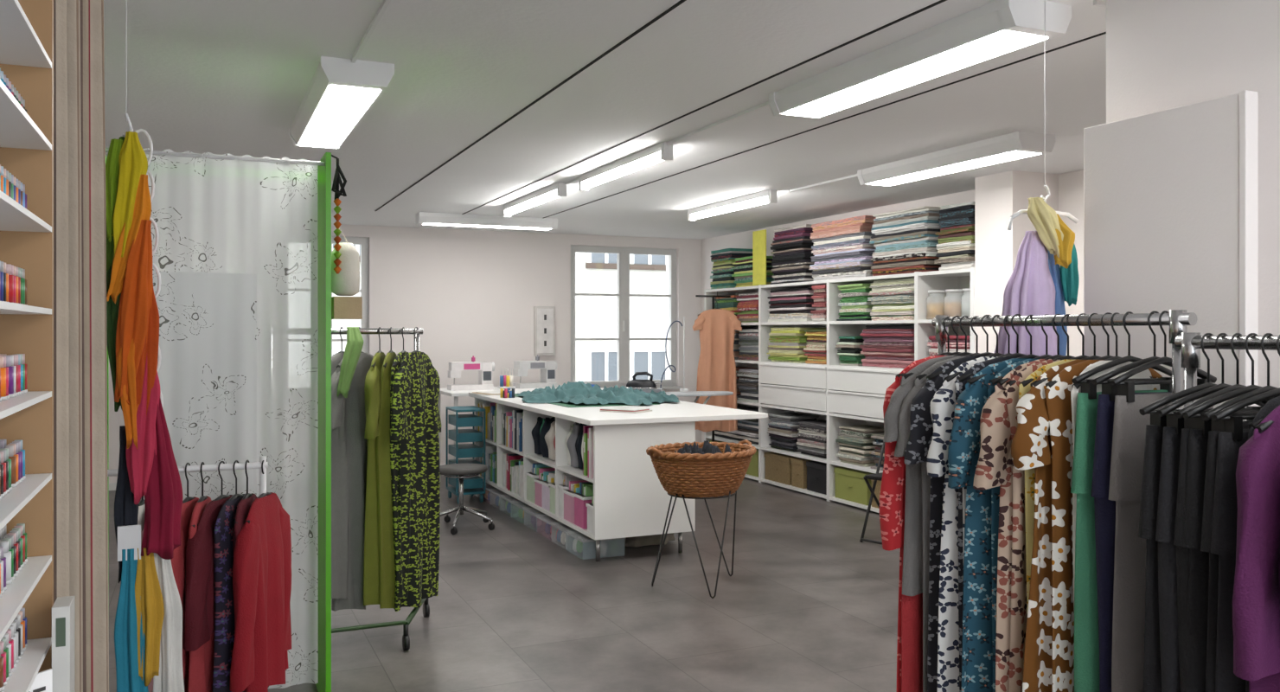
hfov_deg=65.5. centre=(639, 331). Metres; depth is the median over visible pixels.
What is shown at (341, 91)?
ceiling light
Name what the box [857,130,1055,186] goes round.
ceiling light
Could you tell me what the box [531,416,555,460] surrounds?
fabric remnants
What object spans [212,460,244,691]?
shirt
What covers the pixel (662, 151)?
ceiling light
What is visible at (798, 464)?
storage box
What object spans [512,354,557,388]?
sewing machine
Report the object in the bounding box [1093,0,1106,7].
cable conduit
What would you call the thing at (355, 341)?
scarf
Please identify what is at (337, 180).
cord tassel
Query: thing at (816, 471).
storage box
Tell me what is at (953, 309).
glass jar
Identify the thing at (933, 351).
folded fabric
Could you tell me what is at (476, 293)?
wall
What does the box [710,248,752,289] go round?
folded fabric
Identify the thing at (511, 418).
books
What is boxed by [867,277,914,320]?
folded fabric
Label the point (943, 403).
dress
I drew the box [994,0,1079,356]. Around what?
scarf
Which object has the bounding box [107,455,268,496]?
rail
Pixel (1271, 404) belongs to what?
charcoal top
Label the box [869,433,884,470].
folded fabric
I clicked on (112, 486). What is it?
baseboard
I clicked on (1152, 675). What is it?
dress
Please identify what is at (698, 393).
ironing board
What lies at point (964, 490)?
dress
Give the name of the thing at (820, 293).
folded fabric
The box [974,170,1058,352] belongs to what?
wall pillar
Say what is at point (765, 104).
cable conduit
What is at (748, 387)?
folded fabric
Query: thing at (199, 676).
jacket
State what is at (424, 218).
ceiling light
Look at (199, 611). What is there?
shirt
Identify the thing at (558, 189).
ceiling light
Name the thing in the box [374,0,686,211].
trim
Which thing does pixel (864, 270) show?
folded fabric
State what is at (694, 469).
basket
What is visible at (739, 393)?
folded fabric
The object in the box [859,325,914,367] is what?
folded fabric
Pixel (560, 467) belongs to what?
shelf
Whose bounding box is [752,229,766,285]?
board
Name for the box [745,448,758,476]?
storage box
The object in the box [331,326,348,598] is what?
dress
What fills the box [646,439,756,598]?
stand
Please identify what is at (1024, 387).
dress
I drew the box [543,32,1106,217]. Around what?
trim
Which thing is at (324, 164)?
frame
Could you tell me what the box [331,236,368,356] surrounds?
window
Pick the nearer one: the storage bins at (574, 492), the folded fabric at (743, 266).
the storage bins at (574, 492)
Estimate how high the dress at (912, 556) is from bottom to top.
0.855 m
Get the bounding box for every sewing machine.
[447,355,494,390]
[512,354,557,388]
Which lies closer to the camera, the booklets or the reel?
the booklets
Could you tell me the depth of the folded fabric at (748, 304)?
10.12 m
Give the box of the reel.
[499,387,514,397]
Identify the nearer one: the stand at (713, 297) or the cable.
the cable
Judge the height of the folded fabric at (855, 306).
0.318 m
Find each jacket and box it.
[170,462,198,678]
[185,461,214,691]
[232,459,256,552]
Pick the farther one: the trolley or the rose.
the trolley
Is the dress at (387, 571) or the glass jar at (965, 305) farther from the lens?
the glass jar at (965, 305)
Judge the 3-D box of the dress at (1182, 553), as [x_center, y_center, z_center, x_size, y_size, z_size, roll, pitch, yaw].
[1.335,0.654,2.221,0.406,1.301,0.082,0,0,-30]
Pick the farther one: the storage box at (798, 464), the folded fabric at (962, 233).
the storage box at (798, 464)
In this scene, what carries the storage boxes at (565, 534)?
on the floor
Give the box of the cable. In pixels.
[659,320,682,388]
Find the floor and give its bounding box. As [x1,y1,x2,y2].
[108,474,900,691]
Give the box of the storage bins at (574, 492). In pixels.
[557,473,593,529]
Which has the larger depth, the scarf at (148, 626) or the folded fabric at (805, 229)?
the folded fabric at (805, 229)
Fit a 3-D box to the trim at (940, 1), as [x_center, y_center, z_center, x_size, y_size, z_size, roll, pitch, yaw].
[0.470,-1.099,4.518,0.014,0.004,10.680,0,0,-24]
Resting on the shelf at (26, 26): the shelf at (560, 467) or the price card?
the price card
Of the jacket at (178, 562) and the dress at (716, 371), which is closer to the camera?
the jacket at (178, 562)
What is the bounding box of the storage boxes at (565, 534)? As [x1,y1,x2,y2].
[478,483,617,556]
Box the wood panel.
[53,0,108,691]
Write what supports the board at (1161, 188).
on the floor
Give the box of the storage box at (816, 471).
[806,460,826,494]
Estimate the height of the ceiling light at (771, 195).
0.100 m
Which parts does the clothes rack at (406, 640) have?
frame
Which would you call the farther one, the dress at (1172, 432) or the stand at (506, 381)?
the stand at (506, 381)
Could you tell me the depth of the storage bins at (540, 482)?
7.47 m
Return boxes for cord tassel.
[331,154,346,273]
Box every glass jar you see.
[927,290,947,319]
[944,289,964,316]
[961,288,970,316]
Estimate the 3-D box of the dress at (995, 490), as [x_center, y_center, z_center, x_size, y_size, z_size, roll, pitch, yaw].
[1.158,0.595,2.831,0.443,1.285,0.072,0,0,-25]
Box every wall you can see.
[108,224,701,482]
[701,169,1083,441]
[1106,0,1279,406]
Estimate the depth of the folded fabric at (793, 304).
9.39 m
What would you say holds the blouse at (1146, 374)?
hanging from the clothes rack at (1177, 320)
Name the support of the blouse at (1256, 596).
hanging from the clothes rack at (1189, 342)
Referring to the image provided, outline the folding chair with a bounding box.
[859,441,900,548]
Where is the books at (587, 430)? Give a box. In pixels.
[582,425,593,478]
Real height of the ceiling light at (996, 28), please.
0.101 m
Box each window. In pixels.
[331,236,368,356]
[570,244,681,389]
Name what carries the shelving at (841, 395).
on the floor
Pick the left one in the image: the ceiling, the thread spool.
the thread spool
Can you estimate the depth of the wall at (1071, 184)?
7.98 m
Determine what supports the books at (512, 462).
on the table at (630, 499)
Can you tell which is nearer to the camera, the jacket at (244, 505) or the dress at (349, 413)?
the jacket at (244, 505)
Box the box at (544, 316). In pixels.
[533,306,555,355]
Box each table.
[438,384,603,481]
[468,389,767,561]
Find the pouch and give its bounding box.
[331,228,362,319]
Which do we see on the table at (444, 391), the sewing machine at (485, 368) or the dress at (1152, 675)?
the sewing machine at (485, 368)
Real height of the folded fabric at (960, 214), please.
0.166 m
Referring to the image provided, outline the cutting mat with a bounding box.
[514,393,659,407]
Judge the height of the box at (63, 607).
0.185 m
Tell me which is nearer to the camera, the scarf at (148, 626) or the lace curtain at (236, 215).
the scarf at (148, 626)
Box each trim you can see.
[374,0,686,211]
[461,0,947,214]
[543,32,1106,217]
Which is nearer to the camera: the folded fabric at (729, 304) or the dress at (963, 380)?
the dress at (963, 380)
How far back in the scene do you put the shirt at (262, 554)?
3.31 m
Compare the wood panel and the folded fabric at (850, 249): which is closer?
the wood panel
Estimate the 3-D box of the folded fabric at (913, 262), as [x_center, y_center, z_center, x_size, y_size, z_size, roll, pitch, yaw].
[2.193,-0.532,8.015,0.316,0.157,0.716,0,0,-24]
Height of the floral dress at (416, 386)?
1.374 m
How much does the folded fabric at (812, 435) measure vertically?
0.304 m
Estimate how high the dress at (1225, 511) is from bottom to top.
1.301 m
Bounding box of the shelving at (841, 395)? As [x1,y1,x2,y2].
[704,267,974,512]
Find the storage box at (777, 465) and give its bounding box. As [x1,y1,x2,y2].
[764,451,797,485]
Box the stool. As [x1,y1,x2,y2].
[439,463,494,534]
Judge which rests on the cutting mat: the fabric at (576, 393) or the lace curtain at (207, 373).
the fabric at (576, 393)
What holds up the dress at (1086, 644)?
hanging from the clothes rack at (1177, 320)
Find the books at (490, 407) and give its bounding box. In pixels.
[477,400,496,441]
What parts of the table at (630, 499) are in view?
panel, panel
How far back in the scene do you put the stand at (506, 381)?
9.88 m
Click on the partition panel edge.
(1248, 99)
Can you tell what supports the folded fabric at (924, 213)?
on the folded fabric at (906, 238)
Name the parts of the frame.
post, curtain rod, panel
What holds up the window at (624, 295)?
in the wall at (476, 293)
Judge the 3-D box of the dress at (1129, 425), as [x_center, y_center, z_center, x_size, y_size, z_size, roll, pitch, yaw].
[1.308,0.599,2.478,0.407,1.301,0.074,0,0,-28]
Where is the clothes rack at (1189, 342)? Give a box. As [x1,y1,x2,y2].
[1174,332,1279,407]
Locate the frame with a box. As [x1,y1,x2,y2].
[105,147,331,691]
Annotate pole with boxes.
[679,316,688,391]
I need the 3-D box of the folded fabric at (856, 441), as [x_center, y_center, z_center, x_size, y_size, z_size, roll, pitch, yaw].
[1.937,0.986,8.593,0.316,0.313,0.416,0,0,-24]
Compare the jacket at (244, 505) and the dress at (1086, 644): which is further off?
the jacket at (244, 505)
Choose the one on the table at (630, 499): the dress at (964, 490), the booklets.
the booklets
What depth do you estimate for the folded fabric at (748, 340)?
10.14 m
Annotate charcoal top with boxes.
[1245,396,1279,691]
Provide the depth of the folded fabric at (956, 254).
7.34 m
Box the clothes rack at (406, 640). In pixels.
[331,327,429,650]
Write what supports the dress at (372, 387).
hanging from the clothes rack at (406, 640)
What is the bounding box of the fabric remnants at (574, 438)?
[565,422,588,468]
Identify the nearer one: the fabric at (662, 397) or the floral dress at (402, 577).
the floral dress at (402, 577)
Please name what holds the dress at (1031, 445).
hanging from the clothes rack at (1177, 320)
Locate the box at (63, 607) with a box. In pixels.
[51,595,74,691]
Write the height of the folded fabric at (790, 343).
0.332 m
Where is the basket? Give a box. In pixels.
[646,439,756,497]
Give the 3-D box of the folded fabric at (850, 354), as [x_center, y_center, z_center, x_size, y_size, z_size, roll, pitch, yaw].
[1.913,0.169,8.650,0.314,0.254,0.291,0,0,-24]
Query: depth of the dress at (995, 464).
2.69 m
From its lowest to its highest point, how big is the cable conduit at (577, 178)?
0.016 m
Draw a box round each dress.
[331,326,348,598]
[331,326,373,611]
[363,326,385,605]
[375,326,396,608]
[390,326,410,597]
[390,326,441,611]
[692,291,742,432]
[879,316,951,691]
[883,315,972,595]
[894,315,980,691]
[898,315,961,691]
[903,314,993,691]
[926,314,1004,691]
[947,314,1039,691]
[954,313,1026,691]
[955,314,1011,550]
[972,313,1064,691]
[987,314,1052,691]
[1004,313,1075,691]
[1011,313,1101,691]
[1018,313,1088,607]
[1044,312,1162,691]
[1070,311,1171,691]
[1090,310,1205,691]
[1108,310,1216,691]
[1138,332,1265,691]
[1155,332,1268,691]
[1173,332,1273,691]
[1182,332,1279,691]
[1200,332,1278,691]
[1210,334,1279,691]
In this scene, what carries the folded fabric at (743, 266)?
on the shelving at (841, 395)
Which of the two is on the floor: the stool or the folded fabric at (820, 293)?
the stool
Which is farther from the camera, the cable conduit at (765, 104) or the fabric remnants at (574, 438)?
the fabric remnants at (574, 438)
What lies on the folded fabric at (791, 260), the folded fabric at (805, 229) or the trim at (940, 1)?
the folded fabric at (805, 229)
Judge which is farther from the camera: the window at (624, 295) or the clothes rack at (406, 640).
the window at (624, 295)
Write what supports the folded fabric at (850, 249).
on the folded fabric at (864, 270)
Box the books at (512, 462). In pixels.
[502,452,523,496]
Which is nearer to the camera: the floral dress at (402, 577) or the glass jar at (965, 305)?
the floral dress at (402, 577)
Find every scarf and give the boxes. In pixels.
[105,0,184,691]
[336,326,363,397]
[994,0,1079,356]
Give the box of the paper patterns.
[469,390,499,395]
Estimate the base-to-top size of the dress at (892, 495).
1.255 m
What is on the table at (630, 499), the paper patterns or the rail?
the paper patterns
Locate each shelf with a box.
[0,0,53,691]
[482,437,593,482]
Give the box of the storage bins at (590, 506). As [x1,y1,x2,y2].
[585,495,593,533]
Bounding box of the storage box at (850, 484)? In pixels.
[834,467,875,505]
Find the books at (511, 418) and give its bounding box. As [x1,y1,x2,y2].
[500,404,523,452]
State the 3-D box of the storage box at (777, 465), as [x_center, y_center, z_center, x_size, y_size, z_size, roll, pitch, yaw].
[1.470,1.323,9.665,0.362,0.262,0.448,0,0,-24]
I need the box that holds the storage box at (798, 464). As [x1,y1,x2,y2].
[790,457,813,488]
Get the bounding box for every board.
[665,390,733,404]
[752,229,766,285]
[1083,93,1239,408]
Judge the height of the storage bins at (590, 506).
0.242 m
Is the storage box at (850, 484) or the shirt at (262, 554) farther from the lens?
the storage box at (850, 484)
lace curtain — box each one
[143,147,318,688]
[143,271,256,500]
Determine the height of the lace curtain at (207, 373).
1.220 m
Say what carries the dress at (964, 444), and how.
hanging from the clothes rack at (1177, 320)
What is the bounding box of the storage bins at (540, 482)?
[525,462,555,513]
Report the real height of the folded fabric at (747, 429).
0.332 m
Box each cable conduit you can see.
[351,0,390,63]
[564,176,579,185]
[666,101,769,145]
[789,173,857,191]
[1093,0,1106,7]
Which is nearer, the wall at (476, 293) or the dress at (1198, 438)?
the dress at (1198, 438)
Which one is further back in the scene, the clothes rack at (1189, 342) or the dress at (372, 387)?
the dress at (372, 387)
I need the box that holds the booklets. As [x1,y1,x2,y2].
[599,406,652,413]
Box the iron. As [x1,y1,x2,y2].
[626,371,663,392]
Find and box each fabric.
[517,381,657,405]
[639,389,679,403]
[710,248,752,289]
[714,294,743,318]
[714,404,758,444]
[731,256,774,287]
[733,326,756,359]
[736,292,758,322]
[736,366,756,399]
[736,368,758,402]
[737,329,758,360]
[767,288,819,321]
[767,327,825,363]
[767,412,819,452]
[770,236,814,284]
[773,224,812,240]
[796,420,826,458]
[802,329,826,364]
[808,231,876,269]
[810,215,876,239]
[810,284,826,320]
[812,263,872,281]
[835,336,870,365]
[835,424,884,467]
[836,283,880,320]
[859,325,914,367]
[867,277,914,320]
[869,219,941,259]
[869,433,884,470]
[870,252,941,275]
[871,205,942,229]
[927,335,970,357]
[934,240,974,270]
[935,224,974,243]
[937,201,974,228]
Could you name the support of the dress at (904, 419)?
hanging from the clothes rack at (1177, 320)
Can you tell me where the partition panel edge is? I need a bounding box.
[1239,89,1257,420]
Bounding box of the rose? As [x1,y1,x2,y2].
[140,522,153,691]
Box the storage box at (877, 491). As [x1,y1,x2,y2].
[870,479,881,508]
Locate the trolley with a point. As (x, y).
(471, 485)
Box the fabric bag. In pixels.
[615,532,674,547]
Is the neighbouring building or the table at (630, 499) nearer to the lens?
the table at (630, 499)
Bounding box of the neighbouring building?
[332,243,665,381]
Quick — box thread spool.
[0,67,27,691]
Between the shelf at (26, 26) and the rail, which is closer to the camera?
the shelf at (26, 26)
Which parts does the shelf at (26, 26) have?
shelf, shelf, shelf, shelf, shelf, shelf, shelf, shelf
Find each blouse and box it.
[1070,312,1152,607]
[1232,404,1279,691]
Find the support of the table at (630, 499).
on the floor
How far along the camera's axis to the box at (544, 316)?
11.06 m
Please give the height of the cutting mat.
0.003 m
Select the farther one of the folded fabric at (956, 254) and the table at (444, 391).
the table at (444, 391)
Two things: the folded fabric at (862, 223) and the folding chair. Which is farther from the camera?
the folded fabric at (862, 223)
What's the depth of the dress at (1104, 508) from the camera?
2.43 m
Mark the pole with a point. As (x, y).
(683, 389)
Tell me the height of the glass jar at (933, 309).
0.220 m
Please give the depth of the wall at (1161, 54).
2.79 m
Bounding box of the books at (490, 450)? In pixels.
[479,444,496,483]
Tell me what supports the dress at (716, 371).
hanging from the stand at (713, 297)
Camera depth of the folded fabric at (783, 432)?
9.52 m
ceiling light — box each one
[288,56,394,149]
[415,211,557,230]
[503,182,566,217]
[579,141,672,191]
[687,189,777,221]
[768,0,1071,120]
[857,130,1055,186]
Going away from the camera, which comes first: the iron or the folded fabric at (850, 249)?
the folded fabric at (850, 249)
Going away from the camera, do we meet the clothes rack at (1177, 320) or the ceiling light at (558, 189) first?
the clothes rack at (1177, 320)
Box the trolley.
[445,405,485,504]
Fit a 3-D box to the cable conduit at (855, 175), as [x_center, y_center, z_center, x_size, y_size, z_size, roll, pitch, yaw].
[1.367,-1.092,7.300,0.015,0.016,0.960,0,0,-24]
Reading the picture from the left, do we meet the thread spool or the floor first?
the thread spool
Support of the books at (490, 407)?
on the table at (630, 499)
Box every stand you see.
[497,368,515,389]
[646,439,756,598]
[695,294,730,441]
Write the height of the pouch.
0.373 m
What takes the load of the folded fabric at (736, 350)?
on the shelving at (841, 395)
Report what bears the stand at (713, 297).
on the floor
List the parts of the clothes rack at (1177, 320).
rail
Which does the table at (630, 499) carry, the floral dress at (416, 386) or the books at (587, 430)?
the books at (587, 430)
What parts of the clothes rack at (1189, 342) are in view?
frame, rail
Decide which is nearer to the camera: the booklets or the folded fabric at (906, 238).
the booklets
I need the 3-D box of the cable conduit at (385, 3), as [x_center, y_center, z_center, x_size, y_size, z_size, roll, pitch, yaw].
[-0.117,-1.092,1.665,0.015,0.016,5.140,0,0,-24]
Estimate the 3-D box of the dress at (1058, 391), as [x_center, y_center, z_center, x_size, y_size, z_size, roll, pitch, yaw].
[1.254,0.658,2.644,0.444,1.415,0.070,0,0,-20]
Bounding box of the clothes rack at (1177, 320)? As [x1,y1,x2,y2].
[931,309,1196,409]
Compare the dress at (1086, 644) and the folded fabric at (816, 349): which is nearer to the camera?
the dress at (1086, 644)
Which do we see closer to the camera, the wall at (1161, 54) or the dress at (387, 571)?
the wall at (1161, 54)
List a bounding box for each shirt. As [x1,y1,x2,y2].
[183,460,233,651]
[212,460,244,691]
[230,460,291,691]
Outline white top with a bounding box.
[137,496,144,531]
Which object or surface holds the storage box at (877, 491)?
on the shelving at (841, 395)
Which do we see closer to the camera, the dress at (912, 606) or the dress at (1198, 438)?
the dress at (1198, 438)
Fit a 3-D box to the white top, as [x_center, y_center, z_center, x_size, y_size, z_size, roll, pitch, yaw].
[-1.635,0.856,3.260,0.113,0.835,0.336,0,0,-14]
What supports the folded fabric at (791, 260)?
on the shelving at (841, 395)
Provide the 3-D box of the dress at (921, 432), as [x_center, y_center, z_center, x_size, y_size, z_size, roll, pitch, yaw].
[1.058,0.517,3.038,0.559,1.135,0.072,0,0,-18]
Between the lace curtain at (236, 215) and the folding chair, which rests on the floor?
the folding chair
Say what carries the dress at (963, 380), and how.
hanging from the clothes rack at (1177, 320)
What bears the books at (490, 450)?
on the table at (630, 499)
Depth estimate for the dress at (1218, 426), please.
2.08 m
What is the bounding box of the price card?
[28,668,52,691]
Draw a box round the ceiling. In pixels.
[103,0,1106,239]
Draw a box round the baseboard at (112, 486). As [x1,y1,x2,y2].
[108,464,443,490]
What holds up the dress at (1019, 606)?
hanging from the clothes rack at (1177, 320)
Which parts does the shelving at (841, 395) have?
drawer, drawer, drawer, drawer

